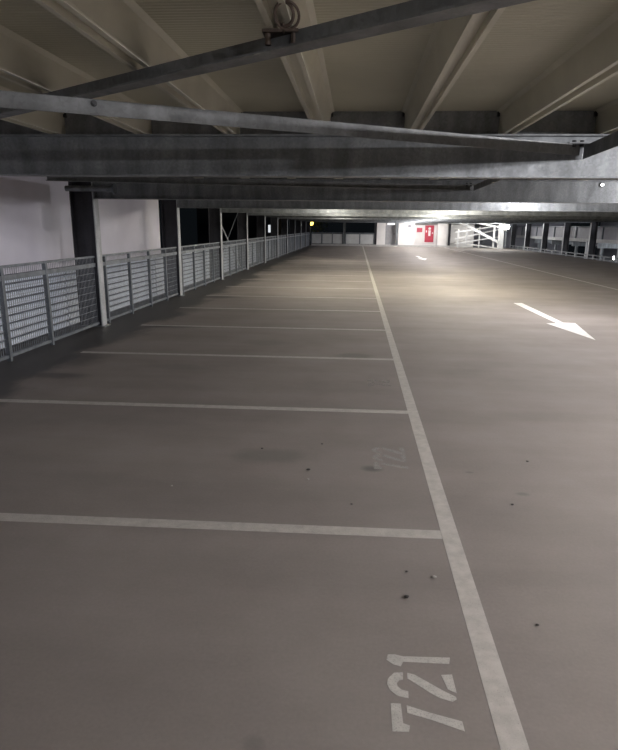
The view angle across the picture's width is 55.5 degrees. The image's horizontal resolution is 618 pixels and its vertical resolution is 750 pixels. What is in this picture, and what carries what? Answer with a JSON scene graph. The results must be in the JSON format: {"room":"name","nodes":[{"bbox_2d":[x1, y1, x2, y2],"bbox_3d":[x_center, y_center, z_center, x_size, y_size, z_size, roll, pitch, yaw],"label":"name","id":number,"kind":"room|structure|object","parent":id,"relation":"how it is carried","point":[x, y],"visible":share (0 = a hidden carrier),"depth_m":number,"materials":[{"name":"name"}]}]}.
{"room":"parking garage","nodes":[
{"label":"parking garage","id":0,"kind":"room"},
{"bbox_2d":[0,176,279,350],"bbox_3d":[-3.012,-6.101,27.331,0.200,4.200,57.337,2,14,4],"label":"wall","id":1,"kind":"structure","parent":0,"point":[36,223],"depth_m":9.95,"materials":[{"name":"white paint"}]},
{"bbox_2d":[0,245,617,749],"bbox_3d":[6.549,-4.238,24.642,18.890,0.281,62.737,2,14,4],"label":"floor","id":2,"kind":"structure","parent":0,"point":[244,602],"depth_m":3.60,"materials":[{"name":"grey concrete"}]},
{"bbox_2d":[0,272,68,348],"bbox_3d":[-4.488,-0.470,6.715,0.055,0.970,7.130,2,14,4],"label":"cladding","id":3,"kind":"object","parent":2,"relation":"attached to","point":[25,329],"visible":0.58,"depth_m":9.09,"materials":[{"name":"white metal"}]},
{"bbox_2d":[0,256,99,361],"bbox_3d":[-3.800,-0.878,7.860,0.054,1.205,4.454,2,14,4],"label":"mesh railing","id":4,"kind":"object","parent":2,"relation":"on","point":[45,271],"visible":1,"depth_m":8.31,"materials":[{"name":"grey metal"}]},
{"bbox_2d":[68,181,110,326],"bbox_3d":[-3.735,-2.139,9.942,0.480,2.631,0.260,2,14,4],"label":"steel column","id":5,"kind":"structure","parent":2,"relation":"on","point":[84,209],"depth_m":9.92,"materials":[{"name":"grey metal"}]},
{"bbox_2d":[64,183,116,193],"bbox_3d":[-3.532,-3.010,9.481,0.820,0.168,0.168,2,14,4],"label":"drain pipe","id":6,"kind":"object","parent":5,"relation":"attached to","point":[113,188],"visible":1,"depth_m":9.45,"materials":[{"name":"grey metal"}]},
{"bbox_2d":[92,178,617,203],"bbox_3d":[5.623,-2.788,8.969,18.380,0.329,0.250,2,14,4],"label":"girder","id":7,"kind":"object","parent":5,"relation":"attached to","point":[502,191],"visible":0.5,"depth_m":9.33,"materials":[{"name":"grey metal"}]},
{"bbox_2d":[46,177,470,190],"bbox_3d":[-0.545,-2.806,8.583,6.216,0.080,0.088,-2,14,-10],"label":"diagonal brace","id":8,"kind":"object","parent":7,"relation":"attached to","point":[73,179],"visible":0.93,"depth_m":8.58,"materials":[{"name":"grey metal"}]},
{"bbox_2d":[474,179,501,190],"bbox_3d":[2.347,-2.379,7.028,0.088,0.080,4.384,2,14,7],"label":"diagonal brace","id":9,"kind":"object","parent":7,"relation":"attached to","point":[488,181],"visible":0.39,"depth_m":8.11,"materials":[{"name":"grey metal"}]},
{"bbox_2d":[64,258,156,324],"bbox_3d":[-4.022,-1.910,12.428,0.055,0.970,4.610,2,14,4],"label":"cladding","id":10,"kind":"object","parent":2,"relation":"attached to","point":[115,296],"visible":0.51,"depth_m":12.47,"materials":[{"name":"white metal"}]},
{"bbox_2d":[102,247,178,322],"bbox_3d":[-3.433,-2.011,12.355,0.054,1.205,4.454,2,14,4],"label":"mesh railing","id":11,"kind":"object","parent":2,"relation":"on","point":[148,257],"visible":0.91,"depth_m":11.88,"materials":[{"name":"grey metal"}]},
{"bbox_2d":[160,200,183,295],"bbox_3d":[-3.368,-3.272,14.437,0.480,2.631,0.260,2,14,4],"label":"steel column","id":12,"kind":"structure","parent":2,"relation":"on","point":[170,214],"depth_m":14.40,"materials":[{"name":"black metal"}]},
{"bbox_2d":[177,200,617,211],"bbox_3d":[5.993,-3.932,13.507,18.380,0.329,0.160,2,14,4],"label":"girder","id":13,"kind":"object","parent":12,"relation":"attached to","point":[240,204],"visible":0.58,"depth_m":13.80,"materials":[{"name":"grey metal"}]},
{"bbox_2d":[155,251,202,294],"bbox_3d":[-3.656,-3.043,16.923,0.055,0.970,4.610,2,14,4],"label":"cladding","id":14,"kind":"object","parent":2,"relation":"attached to","point":[198,254],"visible":0.34,"depth_m":17.29,"materials":[{"name":"grey metal"}]},
{"bbox_2d":[181,242,220,293],"bbox_3d":[-3.067,-3.143,16.850,0.054,1.205,4.454,2,14,4],"label":"mesh railing","id":15,"kind":"object","parent":2,"relation":"on","point":[193,255],"visible":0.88,"depth_m":16.65,"materials":[{"name":"grey metal"}]},
{"bbox_2d":[208,208,224,279],"bbox_3d":[-3.002,-4.405,18.932,0.480,2.631,0.260,2,14,4],"label":"steel column","id":16,"kind":"structure","parent":2,"relation":"on","point":[214,214],"depth_m":18.89,"materials":[{"name":"black metal"}]},
{"bbox_2d":[220,208,617,215],"bbox_3d":[6.359,-5.065,18.002,18.380,0.329,0.160,2,14,4],"label":"girder","id":17,"kind":"object","parent":16,"relation":"attached to","point":[223,210],"visible":0.42,"depth_m":18.23,"materials":[{"name":"grey metal"}]},
{"bbox_2d":[202,247,232,278],"bbox_3d":[-3.289,-4.176,21.418,0.055,0.970,4.610,2,14,4],"label":"cladding","id":18,"kind":"object","parent":2,"relation":"attached to","point":[223,247],"visible":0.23,"depth_m":22.18,"materials":[{"name":"grey metal"}]},
{"bbox_2d":[222,239,245,278],"bbox_3d":[-2.700,-4.276,21.345,0.054,1.205,4.454,2,14,4],"label":"mesh railing","id":19,"kind":"object","parent":2,"relation":"on","point":[236,257],"visible":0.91,"depth_m":21.34,"materials":[{"name":"grey metal"}]},
{"bbox_2d":[231,243,251,268],"bbox_3d":[-2.923,-5.308,25.913,0.055,0.970,4.610,2,14,4],"label":"cladding","id":20,"kind":"object","parent":2,"relation":"attached to","point":[249,243],"visible":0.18,"depth_m":24.74,"materials":[{"name":"grey metal"}]},
{"bbox_2d":[237,213,249,269],"bbox_3d":[-2.635,-5.538,23.427,0.480,2.631,0.260,2,14,4],"label":"steel column","id":21,"kind":"structure","parent":2,"relation":"on","point":[242,218],"depth_m":23.37,"materials":[{"name":"black metal"}]},
{"bbox_2d":[247,213,617,218],"bbox_3d":[6.726,-6.198,22.497,18.380,0.329,0.160,2,14,4],"label":"girder","id":22,"kind":"object","parent":21,"relation":"attached to","point":[266,214],"visible":0.42,"depth_m":22.66,"materials":[{"name":"grey metal"}]},
{"bbox_2d":[248,237,263,267],"bbox_3d":[-2.334,-5.409,25.840,0.054,1.205,4.454,2,14,4],"label":"mesh railing","id":23,"kind":"object","parent":2,"relation":"on","point":[254,243],"visible":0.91,"depth_m":25.85,"materials":[{"name":"grey metal"}]},
{"bbox_2d":[256,215,265,262],"bbox_3d":[-2.269,-6.671,27.922,0.480,2.631,0.260,2,14,4],"label":"steel column","id":24,"kind":"structure","parent":2,"relation":"on","point":[260,219],"depth_m":27.89,"materials":[{"name":"black metal"}]},
{"bbox_2d":[266,236,276,260],"bbox_3d":[-1.967,-6.542,30.334,0.054,1.205,4.454,2,14,4],"label":"mesh railing","id":25,"kind":"object","parent":2,"relation":"on","point":[271,253],"visible":0.83,"depth_m":30.49,"materials":[{"name":"grey metal"}]},
{"bbox_2d":[270,217,277,257],"bbox_3d":[-1.903,-7.804,32.416,0.480,2.631,0.260,2,14,4],"label":"steel column","id":26,"kind":"structure","parent":2,"relation":"on","point":[273,220],"depth_m":32.33,"materials":[{"name":"black metal"}]},
{"bbox_2d":[278,235,286,256],"bbox_3d":[-1.601,-7.675,34.830,0.054,1.205,4.454,2,14,4],"label":"mesh railing","id":27,"kind":"object","parent":2,"relation":"on","point":[282,247],"visible":0.89,"depth_m":34.97,"materials":[{"name":"grey metal"}]},
{"bbox_2d":[281,219,287,253],"bbox_3d":[-1.536,-8.937,36.911,0.480,2.631,0.260,2,14,4],"label":"steel column","id":28,"kind":"structure","parent":2,"relation":"on","point":[284,222],"depth_m":36.85,"materials":[{"name":"black metal"}]},
{"bbox_2d":[288,234,293,252],"bbox_3d":[-1.234,-8.808,39.324,0.054,1.205,4.454,2,14,4],"label":"mesh railing","id":29,"kind":"object","parent":2,"relation":"on","point":[290,236],"visible":0.88,"depth_m":39.56,"materials":[{"name":"grey metal"}]},
{"bbox_2d":[289,220,294,250],"bbox_3d":[-1.169,-10.069,41.406,0.480,2.631,0.260,2,14,4],"label":"steel column","id":30,"kind":"structure","parent":2,"relation":"on","point":[291,222],"depth_m":41.32,"materials":[{"name":"black metal"}]},
{"bbox_2d":[295,233,299,250],"bbox_3d":[-0.868,-9.941,43.819,0.054,1.205,4.454,2,14,4],"label":"mesh railing","id":31,"kind":"object","parent":2,"relation":"on","point":[297,236],"visible":0.95,"depth_m":44.01,"materials":[{"name":"grey metal"}]},
{"bbox_2d":[296,220,300,248],"bbox_3d":[-0.803,-11.202,45.901,0.480,2.631,0.260,2,14,4],"label":"steel column","id":32,"kind":"structure","parent":2,"relation":"on","point":[298,222],"depth_m":45.83,"materials":[{"name":"grey metal"}]},
{"bbox_2d":[301,221,305,246],"bbox_3d":[-0.436,-12.335,50.396,0.480,2.631,0.260,2,14,4],"label":"steel column","id":33,"kind":"structure","parent":2,"relation":"on","point":[303,223],"depth_m":50.32,"materials":[{"name":"grey metal"}]},
{"bbox_2d":[301,233,305,247],"bbox_3d":[-0.501,-11.074,48.314,0.054,1.205,4.454,2,14,4],"label":"mesh railing","id":34,"kind":"object","parent":2,"relation":"on","point":[302,234],"visible":0.94,"depth_m":48.26,"materials":[{"name":"grey metal"}]},
{"bbox_2d":[306,222,309,243],"bbox_3d":[-0.070,-13.468,54.891,0.480,2.631,0.260,2,14,4],"label":"steel column","id":35,"kind":"structure","parent":2,"relation":"on","point":[307,223],"depth_m":54.82,"materials":[{"name":"grey metal"}]},
{"bbox_2d":[351,222,475,223],"bbox_3d":[9.291,-14.128,53.962,18.380,0.329,0.160,2,14,4],"label":"girder","id":36,"kind":"object","parent":35,"relation":"attached to","point":[351,222],"visible":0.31,"depth_m":54.16,"materials":[{"name":"grey metal"}]},
{"bbox_2d":[306,232,309,245],"bbox_3d":[-0.135,-12.207,52.809,0.054,1.205,4.454,2,14,4],"label":"mesh railing","id":37,"kind":"object","parent":2,"relation":"on","point":[307,233],"visible":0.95,"depth_m":52.98,"materials":[{"name":"grey metal"}]},
{"bbox_2d":[311,244,449,246],"bbox_3d":[6.603,-12.032,54.559,12.800,0.160,0.450,2,14,4],"label":"kerb","id":38,"kind":"object","parent":2,"relation":"on","point":[311,244],"visible":0.93,"depth_m":54.34,"materials":[{"name":"grey concrete"}]},
{"bbox_2d":[311,232,342,243],"bbox_3d":[1.688,-12.769,54.800,2.980,1.040,0.060,2,14,4],"label":"railing","id":39,"kind":"object","parent":38,"relation":"on","point":[332,238],"visible":1,"depth_m":54.80,"materials":[{"name":"grey metal"}]},
{"bbox_2d":[343,222,345,243],"bbox_3d":[3.278,-13.167,54.570,0.200,1.960,0.200,2,14,4],"label":"steel post","id":40,"kind":"object","parent":38,"relation":"on","point":[344,223],"visible":1,"depth_m":54.52,"materials":[{"name":"grey metal"}]},
{"bbox_2d":[345,233,374,244],"bbox_3d":[4.718,-12.677,54.576,2.700,1.040,0.060,2,14,4],"label":"railing","id":41,"kind":"object","parent":38,"relation":"on","point":[364,238],"visible":1,"depth_m":54.57,"materials":[{"name":"grey metal"}]},
{"bbox_2d":[374,223,376,244],"bbox_3d":[6.169,-13.079,54.356,0.200,1.960,0.200,2,14,4],"label":"steel post","id":42,"kind":"object","parent":38,"relation":"on","point":[375,235],"visible":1,"depth_m":54.33,"materials":[{"name":"grey metal"}]},
{"bbox_2d":[395,223,398,244],"bbox_3d":[8.132,-13.020,54.211,0.200,1.960,0.200,2,14,4],"label":"steel post","id":43,"kind":"object","parent":38,"relation":"on","point":[397,224],"visible":1,"depth_m":54.18,"materials":[{"name":"white metal"}]},
{"bbox_2d":[447,224,450,245],"bbox_3d":[12.877,-12.876,53.861,0.200,1.960,0.200,2,14,4],"label":"steel post","id":44,"kind":"object","parent":38,"relation":"on","point":[449,229],"visible":1,"depth_m":53.80,"materials":[{"name":"grey metal"}]},
{"bbox_2d":[454,225,498,247],"bbox_3d":[15.539,-12.711,53.699,4.323,2.099,0.140,2,14,4],"label":"ramp railing","id":45,"kind":"object","parent":2,"relation":"on","point":[479,228],"visible":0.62,"depth_m":53.67,"materials":[{"name":"white metal"}]},
{"bbox_2d":[458,223,503,248],"bbox_3d":[15.086,-12.382,51.512,3.861,2.524,0.400,2,14,4],"label":"truss","id":46,"kind":"object","parent":2,"relation":"on","point":[499,241],"visible":0.76,"depth_m":51.36,"materials":[{"name":"white metal"}]},
{"bbox_2d":[503,224,509,248],"bbox_3d":[17.064,-11.979,50.874,0.500,2.100,0.317,2,14,4],"label":"lamp","id":47,"kind":"object","parent":2,"relation":"on","point":[506,227],"visible":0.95,"depth_m":50.70,"materials":[{"name":"white metal"}]},
{"bbox_2d":[510,224,516,247],"bbox_3d":[18.630,-12.902,53.509,0.480,2.631,0.260,2,14,4],"label":"steel column","id":48,"kind":"structure","parent":2,"relation":"on","point":[514,226],"depth_m":53.51,"materials":[{"name":"black metal"}]},
{"bbox_2d":[524,224,531,249],"bbox_3d":[18.264,-11.769,49.014,0.480,2.631,0.260,2,14,4],"label":"steel column","id":49,"kind":"structure","parent":2,"relation":"on","point":[528,226],"depth_m":49.03,"materials":[{"name":"black metal"}]},
{"bbox_2d":[525,247,539,251],"bbox_3d":[17.951,-9.940,47.096,0.110,0.520,4.410,2,14,4],"label":"guard rail","id":50,"kind":"object","parent":2,"relation":"attached to","point":[527,249],"visible":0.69,"depth_m":47.01,"materials":[{"name":"grey metal"}]},
{"bbox_2d":[540,223,548,252],"bbox_3d":[17.898,-10.636,44.519,0.480,2.631,0.260,2,14,4],"label":"steel column","id":51,"kind":"structure","parent":2,"relation":"on","point":[545,231],"depth_m":44.54,"materials":[{"name":"black metal"}]},
{"bbox_2d":[541,249,560,254],"bbox_3d":[17.585,-8.807,42.601,0.110,0.520,4.410,2,14,4],"label":"guard rail","id":52,"kind":"object","parent":2,"relation":"attached to","point":[542,249],"visible":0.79,"depth_m":42.58,"materials":[{"name":"grey metal"}]},
{"bbox_2d":[561,223,570,254],"bbox_3d":[17.531,-9.503,40.025,0.480,2.631,0.260,2,14,4],"label":"steel column","id":53,"kind":"structure","parent":2,"relation":"on","point":[567,226],"depth_m":40.05,"materials":[{"name":"black metal"}]},
{"bbox_2d":[562,241,587,258],"bbox_3d":[17.268,-8.051,38.007,0.200,1.300,4.410,2,14,4],"label":"guard rail","id":54,"kind":"object","parent":2,"relation":"attached to","point":[586,245],"visible":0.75,"depth_m":36.85,"materials":[{"name":"grey metal"}]},
{"bbox_2d":[585,222,598,258],"bbox_3d":[17.165,-8.370,35.529,0.480,2.631,0.260,2,14,4],"label":"steel column","id":55,"kind":"structure","parent":2,"relation":"on","point":[594,225],"depth_m":35.55,"materials":[{"name":"grey metal"}]},
{"bbox_2d":[588,249,617,262],"bbox_3d":[16.901,-6.918,33.512,0.200,1.300,4.410,2,14,4],"label":"guard rail","id":56,"kind":"object","parent":2,"relation":"attached to","point":[616,257],"visible":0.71,"depth_m":33.33,"materials":[{"name":"grey metal"}]},
{"bbox_2d":[0,0,617,180],"bbox_3d":[6.799,-6.890,23.953,19.610,0.298,62.737,2,14,4],"label":"ceiling","id":57,"kind":"structure","parent":0,"point":[538,66],"depth_m":3.20,"materials":[{"name":"beige metal"}]},
{"bbox_2d":[0,0,535,118],"bbox_3d":[-0.659,-1.399,2.687,7.444,0.080,0.088,12,18,37],"label":"diagonal brace","id":58,"kind":"object","parent":57,"relation":"attached to","point":[413,13],"visible":1,"depth_m":2.23,"materials":[{"name":"grey metal"}]},
{"bbox_2d":[262,28,297,45],"bbox_3d":[-0.107,-1.308,2.288,0.140,0.051,0.090,2,14,4],"label":"clamp","id":59,"kind":"object","parent":57,"relation":"attached to","point":[270,33],"visible":0.8,"depth_m":2.26,"materials":[{"name":"brown metal"}]},
{"bbox_2d":[273,0,299,33],"bbox_3d":[-0.069,-1.261,2.111,0.097,0.086,0.251,2,14,4],"label":"wire loop","id":60,"kind":"object","parent":57,"relation":"hanging from","point":[283,26],"visible":0.99,"depth_m":2.02,"materials":[{"name":"brown metal"}]},
{"bbox_2d":[306,221,523,223],"bbox_3d":[8.925,-12.995,49.467,18.380,0.329,0.160,2,14,4],"label":"girder","id":61,"kind":"object","parent":57,"relation":"attached to","point":[306,221],"visible":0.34,"depth_m":49.49,"materials":[{"name":"grey metal"}]},
{"bbox_2d":[301,220,543,223],"bbox_3d":[8.558,-11.862,44.972,18.380,0.329,0.160,2,14,4],"label":"girder","id":62,"kind":"object","parent":57,"relation":"attached to","point":[301,220],"visible":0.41,"depth_m":44.83,"materials":[{"name":"grey metal"}]},
{"bbox_2d":[303,220,555,222],"bbox_3d":[8.192,-10.729,40.477,18.380,0.329,0.160,2,14,4],"label":"girder","id":63,"kind":"object","parent":57,"relation":"attached to","point":[303,220],"visible":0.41,"depth_m":40.49,"materials":[{"name":"metal"}]},
{"bbox_2d":[287,219,591,222],"bbox_3d":[7.825,-9.597,35.982,18.380,0.329,0.160,2,14,4],"label":"girder","id":64,"kind":"object","parent":57,"relation":"attached to","point":[287,219],"visible":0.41,"depth_m":36.00,"materials":[{"name":"grey metal"}]},
{"bbox_2d":[265,215,617,220],"bbox_3d":[7.092,-7.331,26.992,18.380,0.329,0.160,2,14,4],"label":"girder","id":65,"kind":"object","parent":57,"relation":"attached to","point":[265,215],"visible":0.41,"depth_m":27.08,"materials":[{"name":"grey metal"}]},
{"bbox_2d":[278,217,617,221],"bbox_3d":[7.459,-8.464,31.487,18.380,0.329,0.160,2,14,4],"label":"girder","id":66,"kind":"object","parent":57,"relation":"attached to","point":[278,217],"visible":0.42,"depth_m":31.49,"materials":[{"name":"grey metal"}]},
{"bbox_2d":[376,223,447,244],"bbox_3d":[9.647,-13.465,54.777,6.650,2.900,1.150,2,14,4],"label":"wall","id":67,"kind":"structure","parent":0,"point":[407,235],"depth_m":54.44,"materials":[{"name":"white paint"}]},
{"bbox_2d":[385,223,395,244],"bbox_3d":[7.582,-13.376,54.694,0.950,2.520,0.180,2,14,4],"label":"door","id":68,"kind":"structure","parent":67,"relation":"in","point":[390,230],"depth_m":54.74,"materials":[{"name":"white metal"}]},
{"bbox_2d":[424,225,433,241],"bbox_3d":[11.285,-13.254,55.098,0.820,1.530,0.055,2,14,4],"label":"sign","id":69,"kind":"object","parent":67,"relation":"attached to","point":[429,229],"visible":1,"depth_m":55.08,"materials":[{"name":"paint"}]},
{"bbox_2d":[447,224,474,247],"bbox_3d":[14.276,-13.116,55.445,2.500,4.000,0.200,2,14,4],"label":"wall","id":70,"kind":"structure","parent":0,"point":[454,227],"depth_m":55.33,"materials":[{"name":"white paint"}]},
{"bbox_2d":[473,223,563,254],"bbox_3d":[18.856,-12.960,57.076,11.600,7.000,0.200,2,14,4],"label":"wall","id":71,"kind":"structure","parent":0,"point":[518,241],"depth_m":56.85,"materials":[{"name":"grey concrete"}]},
{"bbox_2d":[516,226,617,247],"bbox_3d":[23.851,-8.974,38.471,10.660,1.390,42.510,2,14,4],"label":"neighbour deck edge","id":72,"kind":"structure","parent":0,"point":[606,237],"depth_m":41.69,"materials":[{"name":"grey concrete"}]},
{"bbox_2d":[596,222,617,262],"bbox_3d":[27.167,-8.245,37.087,0.200,5.250,44.000,2,14,4],"label":"wall","id":73,"kind":"structure","parent":0,"point":[609,252],"depth_m":55.96,"materials":[{"name":"grey concrete"}]},
{"bbox_3d":[23.324,-5.719,38.037,11.450,0.200,44.000,2,14,4],"label":"floor","id":74,"kind":"structure","parent":0,"visible":0},
{"bbox_2d":[599,248,603,260],"bbox_3d":[19.481,-7.356,39.334,0.176,2.250,0.160,2,14,4],"label":"steel column","id":75,"kind":"structure","parent":74,"relation":"on","point":[601,249],"depth_m":39.12,"materials":[{"name":"grey metal"}]},
{"label":"outside","id":76,"kind":"structure","parent":0,"visible":0},
{"bbox_3d":[12.060,-9.980,63.743,134.050,0.200,150.000,2,14,4],"label":"ground","id":77,"kind":"structure","parent":76,"visible":0},
{"bbox_2d":[197,208,280,246],"bbox_3d":[-8.116,-18.112,74.165,9.800,10.000,9.070,2,14,4],"label":"building","id":78,"kind":"structure","parent":77,"relation":"on","point":[228,219],"depth_m":69.78,"materials":[{"name":"metal"}]},
{"bbox_2d":[310,222,333,243],"bbox_3d":[1.475,-21.567,89.419,4.735,7.432,5.241,2,14,4],"label":"tree","id":79,"kind":"object","parent":77,"relation":"on","point":[318,224],"visible":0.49,"depth_m":88.83,"materials":[{"name":"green plant"}]},
{"bbox_3d":[-4.101,-1.006,5.447,0.480,2.631,0.260,2,14,4],"label":"steel column","id":80,"kind":"structure","parent":0,"visible":0},
{"bbox_2d":[0,134,617,179],"bbox_3d":[5.256,-1.655,4.473,18.380,0.329,0.250,2,14,4],"label":"girder","id":81,"kind":"object","parent":80,"relation":"attached to","point":[37,155],"visible":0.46,"depth_m":4.91,"materials":[{"name":"grey metal"}]},
{"bbox_2d":[0,90,579,155],"bbox_3d":[-1.004,-1.466,3.263,6.909,0.080,0.106,-6,16,-24],"label":"diagonal brace","id":82,"kind":"object","parent":81,"relation":"attached to","point":[8,99],"visible":0.99,"depth_m":3.54,"materials":[{"name":"metal"}]},
{"bbox_2d":[583,131,617,158],"bbox_3d":[1.907,-1.236,2.532,0.108,0.100,4.518,3,14,8],"label":"diagonal brace","id":83,"kind":"object","parent":81,"relation":"attached to","point":[610,141],"visible":1,"depth_m":4.28,"materials":[{"name":"grey metal"}]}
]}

